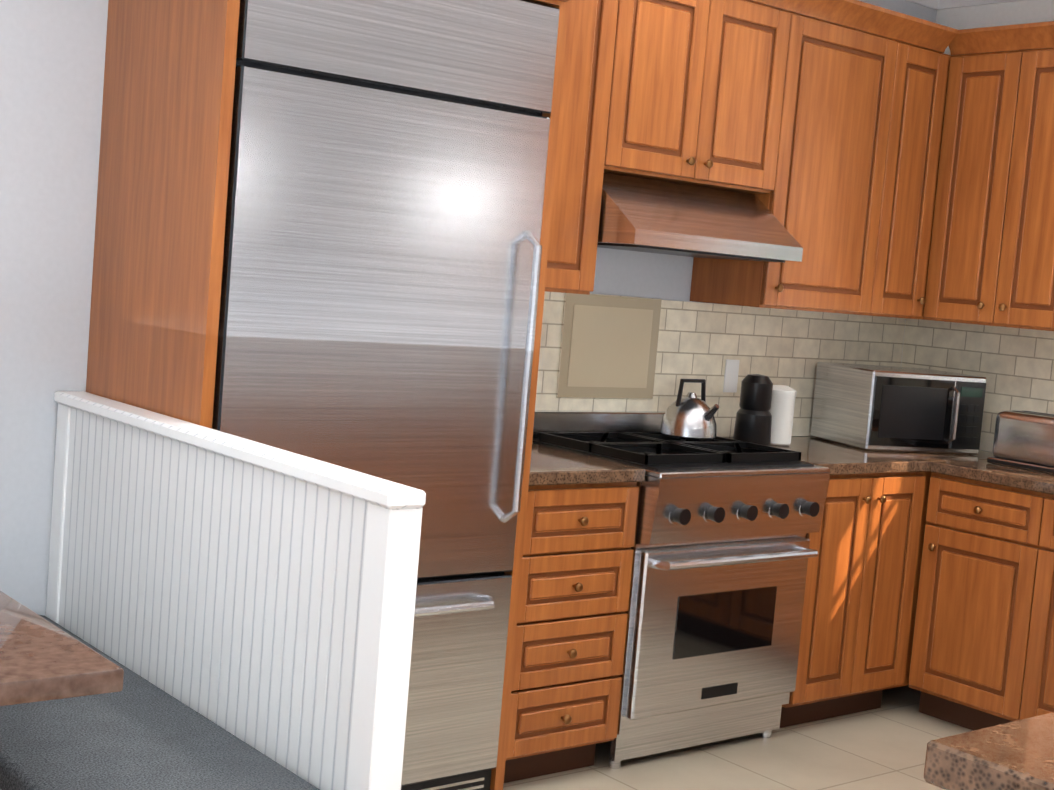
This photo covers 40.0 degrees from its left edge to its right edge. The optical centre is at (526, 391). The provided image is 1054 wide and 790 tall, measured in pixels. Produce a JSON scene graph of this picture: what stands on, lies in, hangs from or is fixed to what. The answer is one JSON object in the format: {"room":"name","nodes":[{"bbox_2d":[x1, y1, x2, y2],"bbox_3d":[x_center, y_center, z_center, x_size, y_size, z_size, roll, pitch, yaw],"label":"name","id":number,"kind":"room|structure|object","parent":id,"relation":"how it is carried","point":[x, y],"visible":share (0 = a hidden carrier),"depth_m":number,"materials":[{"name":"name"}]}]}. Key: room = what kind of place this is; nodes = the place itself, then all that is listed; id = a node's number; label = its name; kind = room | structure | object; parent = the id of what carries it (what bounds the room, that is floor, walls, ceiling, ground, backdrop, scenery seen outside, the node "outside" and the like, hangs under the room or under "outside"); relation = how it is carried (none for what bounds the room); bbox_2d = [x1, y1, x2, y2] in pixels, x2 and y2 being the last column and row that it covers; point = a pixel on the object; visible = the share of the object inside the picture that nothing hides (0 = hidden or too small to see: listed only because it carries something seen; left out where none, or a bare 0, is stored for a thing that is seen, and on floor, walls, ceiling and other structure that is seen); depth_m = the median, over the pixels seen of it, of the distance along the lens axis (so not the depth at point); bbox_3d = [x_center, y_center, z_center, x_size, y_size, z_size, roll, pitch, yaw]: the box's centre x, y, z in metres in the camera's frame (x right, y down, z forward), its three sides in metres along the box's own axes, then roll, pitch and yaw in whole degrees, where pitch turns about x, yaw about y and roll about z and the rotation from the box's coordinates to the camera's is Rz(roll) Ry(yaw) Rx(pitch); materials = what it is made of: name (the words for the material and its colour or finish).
{"room":"kitchen","nodes":[
{"label":"kitchen","id":0,"kind":"room"},
{"bbox_2d":[0,0,936,615],"bbox_3d":[-0.554,-0.336,4.268,5.545,2.780,0.120,1,6,-39],"label":"wall","id":1,"kind":"structure","parent":0,"point":[52,60],"depth_m":3.66,"materials":[{"name":"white paint"}]},
{"bbox_2d":[545,0,640,294],"bbox_3d":[-0.013,-0.839,4.325,0.512,1.060,0.347,1,6,-39],"label":"upper cabinet","id":2,"kind":"object","parent":1,"relation":"attached to","point":[600,67],"depth_m":4.28,"materials":[{"name":"brown wood"}]},
{"bbox_2d":[597,173,802,262],"bbox_3d":[0.456,-0.559,4.651,0.748,0.222,0.497,1,6,-39],"label":"range hood","id":3,"kind":"object","parent":1,"relation":"attached to","point":[651,216],"visible":0.77,"depth_m":4.49,"materials":[{"name":"silver metal"}]},
{"bbox_2d":[629,0,800,199],"bbox_3d":[0.447,-1.020,4.672,0.759,0.680,0.347,1,6,-39],"label":"upper cabinet","id":4,"kind":"object","parent":1,"relation":"attached to","point":[715,77],"depth_m":4.58,"materials":[{"name":"brown wood"}]},
{"bbox_2d":[535,291,906,436],"bbox_3d":[0.564,-0.078,5.121,2.430,0.484,0.019,1,6,-39],"label":"tile backsplash","id":5,"kind":"structure","parent":1,"relation":"attached to","point":[600,352],"depth_m":5.10,"materials":[{"name":"tile"}]},
{"bbox_2d":[723,359,739,392],"bbox_3d":[0.743,-0.057,5.262,0.070,0.120,0.006,1,6,-39],"label":"outlet","id":6,"kind":"object","parent":5,"relation":"attached to","point":[731,375],"visible":1,"depth_m":5.24,"materials":[{"name":"white plastic"}]},
{"bbox_2d":[690,0,916,316],"bbox_3d":[0.947,-0.822,5.107,0.695,1.060,0.347,1,6,-39],"label":"upper cabinet","id":7,"kind":"object","parent":1,"relation":"attached to","point":[815,127],"depth_m":5.00,"materials":[{"name":"brown wood"}]},
{"bbox_2d":[889,18,957,319],"bbox_3d":[1.280,-0.817,5.377,0.410,1.060,0.347,1,6,-39],"label":"upper cabinet","id":8,"kind":"object","parent":1,"relation":"attached to","point":[928,90],"depth_m":5.28,"materials":[{"name":"brown wood"}]},
{"bbox_2d":[906,0,944,5],"bbox_3d":[-0.371,-1.632,4.074,5.070,0.145,0.112,1,6,-39],"label":"crown molding","id":9,"kind":"structure","parent":1,"relation":"attached to","point":[921,2],"depth_m":5.73,"materials":[{"name":"white paint"}]},
{"bbox_2d":[503,685,972,789],"bbox_3d":[1.196,1.282,3.727,3.470,0.060,3.513,1,6,-39],"label":"floor","id":10,"kind":"structure","parent":0,"point":[884,747],"depth_m":4.51,"materials":[{"name":"beige tile"}]},
{"bbox_2d":[86,0,569,789],"bbox_3d":[-0.531,-0.133,3.771,1.086,2.460,0.715,1,6,-39],"label":"enclosure","id":11,"kind":"object","parent":10,"relation":"on","point":[162,178],"visible":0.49,"depth_m":3.45,"materials":[{"name":"brown wood"}]},
{"bbox_2d":[212,0,559,789],"bbox_3d":[-0.532,0.029,3.769,0.902,2.139,0.711,1,6,-39],"label":"built-in refrigerator","id":12,"kind":"object","parent":10,"relation":"on","point":[382,248],"visible":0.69,"depth_m":3.54,"materials":[{"name":"grey metal"}]},
{"bbox_2d":[504,482,638,782],"bbox_3d":[-0.073,0.658,4.322,0.455,0.876,0.618,1,6,-39],"label":"base cabinet","id":13,"kind":"object","parent":10,"relation":"on","point":[577,560],"depth_m":4.09,"materials":[{"name":"brown wood"}]},
{"bbox_2d":[529,444,644,485],"bbox_3d":[-0.029,0.204,4.281,0.455,0.038,0.631,1,6,-39],"label":"countertop","id":14,"kind":"structure","parent":13,"relation":"on","point":[550,466],"depth_m":4.11,"materials":[{"name":"brown stone"}]},
{"bbox_2d":[532,410,829,768],"bbox_3d":[0.440,0.606,4.662,0.756,1.010,0.698,1,6,-39],"label":"range","id":15,"kind":"object","parent":10,"relation":"on","point":[722,552],"visible":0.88,"depth_m":4.43,"materials":[{"name":"silver metal"}]},
{"bbox_2d":[660,379,718,440],"bbox_3d":[0.556,0.057,4.817,0.190,0.196,0.221,1,6,-39],"label":"kettle","id":16,"kind":"object","parent":15,"relation":"on","point":[690,416],"visible":1,"depth_m":4.77,"materials":[{"name":"silver metal"}]},
{"bbox_2d":[780,472,931,727],"bbox_3d":[0.938,0.676,5.145,0.616,0.876,0.618,1,6,-39],"label":"base cabinet","id":17,"kind":"object","parent":10,"relation":"on","point":[860,602],"depth_m":4.91,"materials":[{"name":"brown wood"}]},
{"bbox_2d":[724,436,928,474],"bbox_3d":[0.966,0.221,5.088,0.579,0.038,0.636,1,6,-39],"label":"countertop","id":18,"kind":"structure","parent":17,"relation":"on","point":[841,459],"depth_m":4.99,"materials":[{"name":"brown stone"}]},
{"bbox_2d":[733,374,772,445],"bbox_3d":[0.796,0.063,5.059,0.132,0.250,0.130,1,6,-39],"label":"coffee grinder","id":19,"kind":"object","parent":18,"relation":"on","point":[753,422],"visible":0.9,"depth_m":5.01,"materials":[{"name":"black plastic"}]},
{"bbox_2d":[769,385,796,445],"bbox_3d":[0.899,0.081,5.171,0.114,0.212,0.112,1,6,-39],"label":"paper towel roll","id":20,"kind":"object","parent":18,"relation":"on","point":[781,410],"visible":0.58,"depth_m":5.12,"materials":[{"name":"white paper"}]},
{"bbox_2d":[908,472,1019,730],"bbox_3d":[1.767,0.749,5.098,0.622,0.875,0.512,1,6,-39],"label":"base cabinet","id":21,"kind":"object","parent":10,"relation":"on","point":[982,656],"depth_m":4.96,"materials":[{"name":"brown wood"}]},
{"bbox_2d":[992,489,1053,725],"bbox_3d":[2.167,0.821,4.605,0.622,0.875,1.014,1,6,-39],"label":"base cabinet","id":22,"kind":"object","parent":10,"relation":"on","point":[1025,689],"depth_m":4.75,"materials":[{"name":"brown wood"}]},
{"bbox_2d":[921,450,1053,494],"bbox_3d":[2.276,0.381,4.453,0.654,0.038,3.292,1,6,-39],"label":"countertop","id":23,"kind":"structure","parent":22,"relation":"on","point":[967,466],"depth_m":4.94,"materials":[{"name":"brown stone"}]},
{"bbox_2d":[810,362,986,454],"bbox_3d":[1.405,0.062,5.441,0.500,0.290,0.425,3,5,-21],"label":"microwave oven","id":24,"kind":"object","parent":23,"relation":"on","point":[883,408],"visible":1,"depth_m":5.29,"materials":[{"name":"silver metal"}]},
{"bbox_2d":[987,410,1053,473],"bbox_3d":[1.820,0.176,5.067,0.210,0.192,0.325,1,6,-39],"label":"toaster","id":25,"kind":"object","parent":23,"relation":"on","point":[1023,439],"visible":1,"depth_m":5.03,"materials":[{"name":"silver metal"}]},
{"bbox_3d":[1.767,0.971,2.423,2.678,0.860,0.666,1,6,-39],"label":"cabinet","id":26,"kind":"object","parent":10,"relation":"on","visible":0},
{"bbox_2d":[924,712,1053,789],"bbox_3d":[1.778,0.513,2.386,2.765,0.053,0.697,1,6,-39],"label":"countertop","id":27,"kind":"structure","parent":26,"relation":"on","point":[1017,755],"depth_m":1.75,"materials":[{"name":"stone"}]},
{"bbox_2d":[901,0,1053,451],"bbox_3d":[3.340,0.026,3.773,0.120,2.780,5.600,1,6,-39],"label":"wall","id":28,"kind":"structure","parent":0,"point":[1004,14],"depth_m":5.59,"materials":[{"name":"white paint"}]},
{"bbox_2d":[926,0,1024,9],"bbox_3d":[3.358,-1.284,3.595,0.112,0.145,5.600,1,6,-39],"label":"crown molding","id":29,"kind":"structure","parent":28,"relation":"attached to","point":[940,4],"depth_m":5.68,"materials":[{"name":"white paint"}]},
{"bbox_2d":[903,318,1053,451],"bbox_3d":[2.547,0.126,4.637,0.012,0.481,3.294,1,6,-39],"label":"tile backsplash","id":30,"kind":"structure","parent":28,"relation":"attached to","point":[1017,364],"depth_m":5.56,"materials":[{"name":"tile"}]},
{"bbox_2d":[923,21,1053,330],"bbox_3d":[1.846,-0.759,5.250,0.347,1.060,0.599,1,6,-39],"label":"upper cabinet","id":31,"kind":"object","parent":28,"relation":"attached to","point":[991,259],"visible":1,"depth_m":5.16,"materials":[{"name":"brown wood"}]},
{"bbox_3d":[1.120,1.397,2.174,5.545,0.067,5.840,1,6,-39],"label":"floor","id":32,"kind":"structure","parent":0,"visible":0},
{"bbox_2d":[0,591,123,705],"bbox_3d":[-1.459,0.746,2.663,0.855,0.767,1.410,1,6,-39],"label":"countertop","id":33,"kind":"structure","parent":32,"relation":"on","point":[42,659],"depth_m":2.35,"materials":[{"name":"brown stone"}]},
{"bbox_2d":[0,391,425,789],"bbox_3d":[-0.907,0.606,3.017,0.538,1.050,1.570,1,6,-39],"label":"half wall","id":34,"kind":"structure","parent":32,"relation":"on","point":[260,597],"depth_m":2.93,"materials":[{"name":"white paint"}]},
{"bbox_2d":[0,615,319,789],"bbox_3d":[-0.947,0.689,3.008,0.460,0.067,1.534,1,6,-39],"label":"cushion","id":35,"kind":"object","parent":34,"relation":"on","point":[137,732],"visible":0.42,"depth_m":2.79,"materials":[{"name":"grey fabric"}]}
]}

